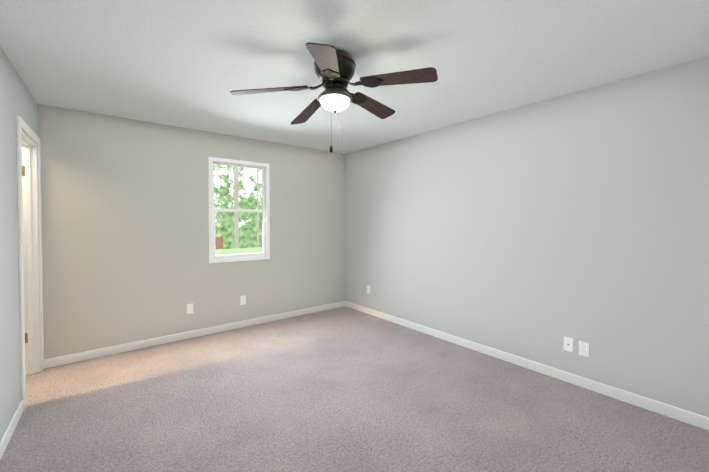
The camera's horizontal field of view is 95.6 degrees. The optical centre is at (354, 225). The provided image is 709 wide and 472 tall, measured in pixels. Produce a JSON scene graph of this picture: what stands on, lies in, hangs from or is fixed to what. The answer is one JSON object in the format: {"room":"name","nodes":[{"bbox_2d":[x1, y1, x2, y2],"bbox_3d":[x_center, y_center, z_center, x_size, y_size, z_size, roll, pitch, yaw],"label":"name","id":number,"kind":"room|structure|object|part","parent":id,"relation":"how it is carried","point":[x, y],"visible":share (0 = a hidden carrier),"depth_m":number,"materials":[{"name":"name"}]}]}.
{"room":"empty bedroom","nodes":[
{"label":"empty bedroom","id":0,"kind":"room"},
{"bbox_2d":[0,46,40,439],"bbox_3d":[-1.485,0.136,0.976,0.281,2.440,4.861,-1,1,-39],"label":"wall","id":1,"kind":"structure","parent":0,"point":[16,97],"depth_m":2.10,"materials":[{"name":"grey paint"}]},
{"bbox_2d":[0,400,22,459],"bbox_3d":[-1.198,1.318,0.724,0.144,0.085,3.953,-1,1,-39],"label":"baseboard","id":2,"kind":"structure","parent":1,"relation":"attached to","point":[9,431],"depth_m":2.04,"materials":[{"name":"white wood"}]},
{"bbox_2d":[16,115,43,410],"bbox_3d":[-2.689,0.270,2.584,0.179,2.120,0.839,-1,1,-39],"label":"door frame","id":3,"kind":"structure","parent":1,"relation":"attached to","point":[30,242],"depth_m":2.85,"materials":[{"name":"white wood"}]},
{"bbox_2d":[22,166,27,342],"bbox_3d":[-2.930,0.256,2.825,0.080,1.570,0.012,-1,1,-39],"label":"door hinges","id":4,"kind":"object","parent":3,"relation":"attached to","point":[23,174],"visible":0.19,"depth_m":2.84,"materials":[{"name":"gold metal"}]},
{"bbox_2d":[38,104,344,358],"bbox_3d":[-3.080,0.105,2.884,7.660,2.440,0.120,-1,1,-39],"label":"wall","id":5,"kind":"structure","parent":0,"point":[125,234],"depth_m":3.54,"materials":[{"name":"grey paint"}]},
{"bbox_2d":[187,303,193,313],"bbox_3d":[-1.915,0.966,3.746,0.070,0.115,0.017,-1,1,-39],"label":"outlet","id":6,"kind":"object","parent":5,"relation":"attached to","point":[190,309],"visible":1,"depth_m":3.75,"materials":[{"name":"white plastic"}]},
{"bbox_2d":[44,301,344,368],"bbox_3d":[-1.518,1.263,4.072,3.520,0.085,0.013,-1,1,-39],"label":"baseboard","id":7,"kind":"structure","parent":5,"relation":"attached to","point":[78,357],"depth_m":3.64,"materials":[{"name":"white wood"}]},
{"bbox_2d":[208,157,269,263],"bbox_3d":[-1.478,-0.193,4.137,0.775,1.285,0.095,-1,1,-39],"label":"window","id":8,"kind":"structure","parent":5,"relation":"in","point":[211,160],"depth_m":4.11,"materials":[{"name":"white plastic"}]},
{"bbox_3d":[-1.481,-0.202,4.141,0.628,1.121,0.036,-1,1,-39],"label":"glass","id":9,"kind":"part","parent":8,"relation":"part of","materials":[{"name":"clear glass"}]},
{"bbox_3d":[-1.492,-0.483,4.150,0.679,0.610,0.030,-1,1,-39],"label":"window sash","id":10,"kind":"part","parent":8,"relation":"part of","materials":[{"name":"white wood"}]},
{"bbox_3d":[-1.471,0.092,4.133,0.679,0.618,0.032,-1,1,-39],"label":"window sash","id":11,"kind":"part","parent":8,"relation":"part of","materials":[{"name":"white wood"}]},
{"bbox_2d":[240,295,245,304],"bbox_3d":[-1.437,0.955,4.141,0.070,0.115,0.016,-1,1,-39],"label":"duplex electrical outlet","id":12,"kind":"object","parent":5,"relation":"attached to","point":[242,300],"visible":1,"depth_m":4.13,"materials":[{"name":"white plastic"}]},
{"bbox_2d":[0,306,708,471],"bbox_3d":[-1.537,1.406,0.983,7.660,0.100,5.050,-1,1,-39],"label":"floor","id":13,"kind":"structure","parent":0,"point":[343,389],"depth_m":2.29,"materials":[{"name":"carpet"}]},
{"bbox_2d":[0,0,708,153],"bbox_3d":[-1.537,-1.134,0.941,7.660,0.100,5.050,-1,1,-39],"label":"ceiling","id":14,"kind":"structure","parent":0,"point":[190,64],"depth_m":2.06,"materials":[{"name":"white paint"}]},
{"bbox_2d":[230,42,437,159],"bbox_3d":[-0.130,-0.781,2.154,1.256,0.645,1.239,-1,1,-39],"label":"ceiling fan","id":15,"kind":"object","parent":14,"relation":"hanging from","point":[334,68],"visible":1,"depth_m":2.02,"materials":[{"name":"brown metal"}]},
{"bbox_3d":[-0.129,-1.030,2.112,0.268,0.146,0.268,-1,1,-39],"label":"motor","id":16,"kind":"part","parent":15,"relation":"part of","materials":[{"name":"brown metal"}]},
{"bbox_3d":[-0.129,-0.796,2.116,0.200,0.072,0.200,-1,1,-39],"label":"globe","id":17,"kind":"part","parent":15,"relation":"part of","materials":[{"name":"white glass"}]},
{"bbox_2d":[345,56,708,416],"bbox_3d":[1.402,0.098,3.322,0.120,2.440,5.050,-1,1,-39],"label":"wall","id":18,"kind":"structure","parent":0,"point":[537,232],"depth_m":2.75,"materials":[{"name":"grey paint"}]},
{"bbox_2d":[345,301,708,430],"bbox_3d":[1.355,1.276,3.295,0.013,0.085,4.797,-1,1,-39],"label":"baseboard","id":19,"kind":"structure","parent":18,"relation":"attached to","point":[683,415],"depth_m":2.75,"materials":[{"name":"white wood"}]},
{"bbox_2d":[564,336,572,351],"bbox_3d":[1.813,1.003,2.724,0.008,0.115,0.070,-1,1,-39],"label":"outlet","id":20,"kind":"object","parent":18,"relation":"attached to","point":[568,343],"visible":1,"depth_m":2.72,"materials":[{"name":"white plastic"}]},
{"bbox_2d":[579,341,588,356],"bbox_3d":[1.886,1.009,2.639,0.016,0.115,0.070,-1,1,-39],"label":"duplex electrical outlet","id":21,"kind":"object","parent":18,"relation":"attached to","point":[583,348],"visible":1,"depth_m":2.63,"materials":[{"name":"white plastic"}]},
{"label":"outside","id":22,"kind":"structure","parent":0,"visible":0},
{"bbox_2d":[214,164,262,254],"bbox_3d":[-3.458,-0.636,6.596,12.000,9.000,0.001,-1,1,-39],"label":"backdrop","id":23,"kind":"structure","parent":22,"point":[241,222],"depth_m":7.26,"materials":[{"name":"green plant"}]}
]}

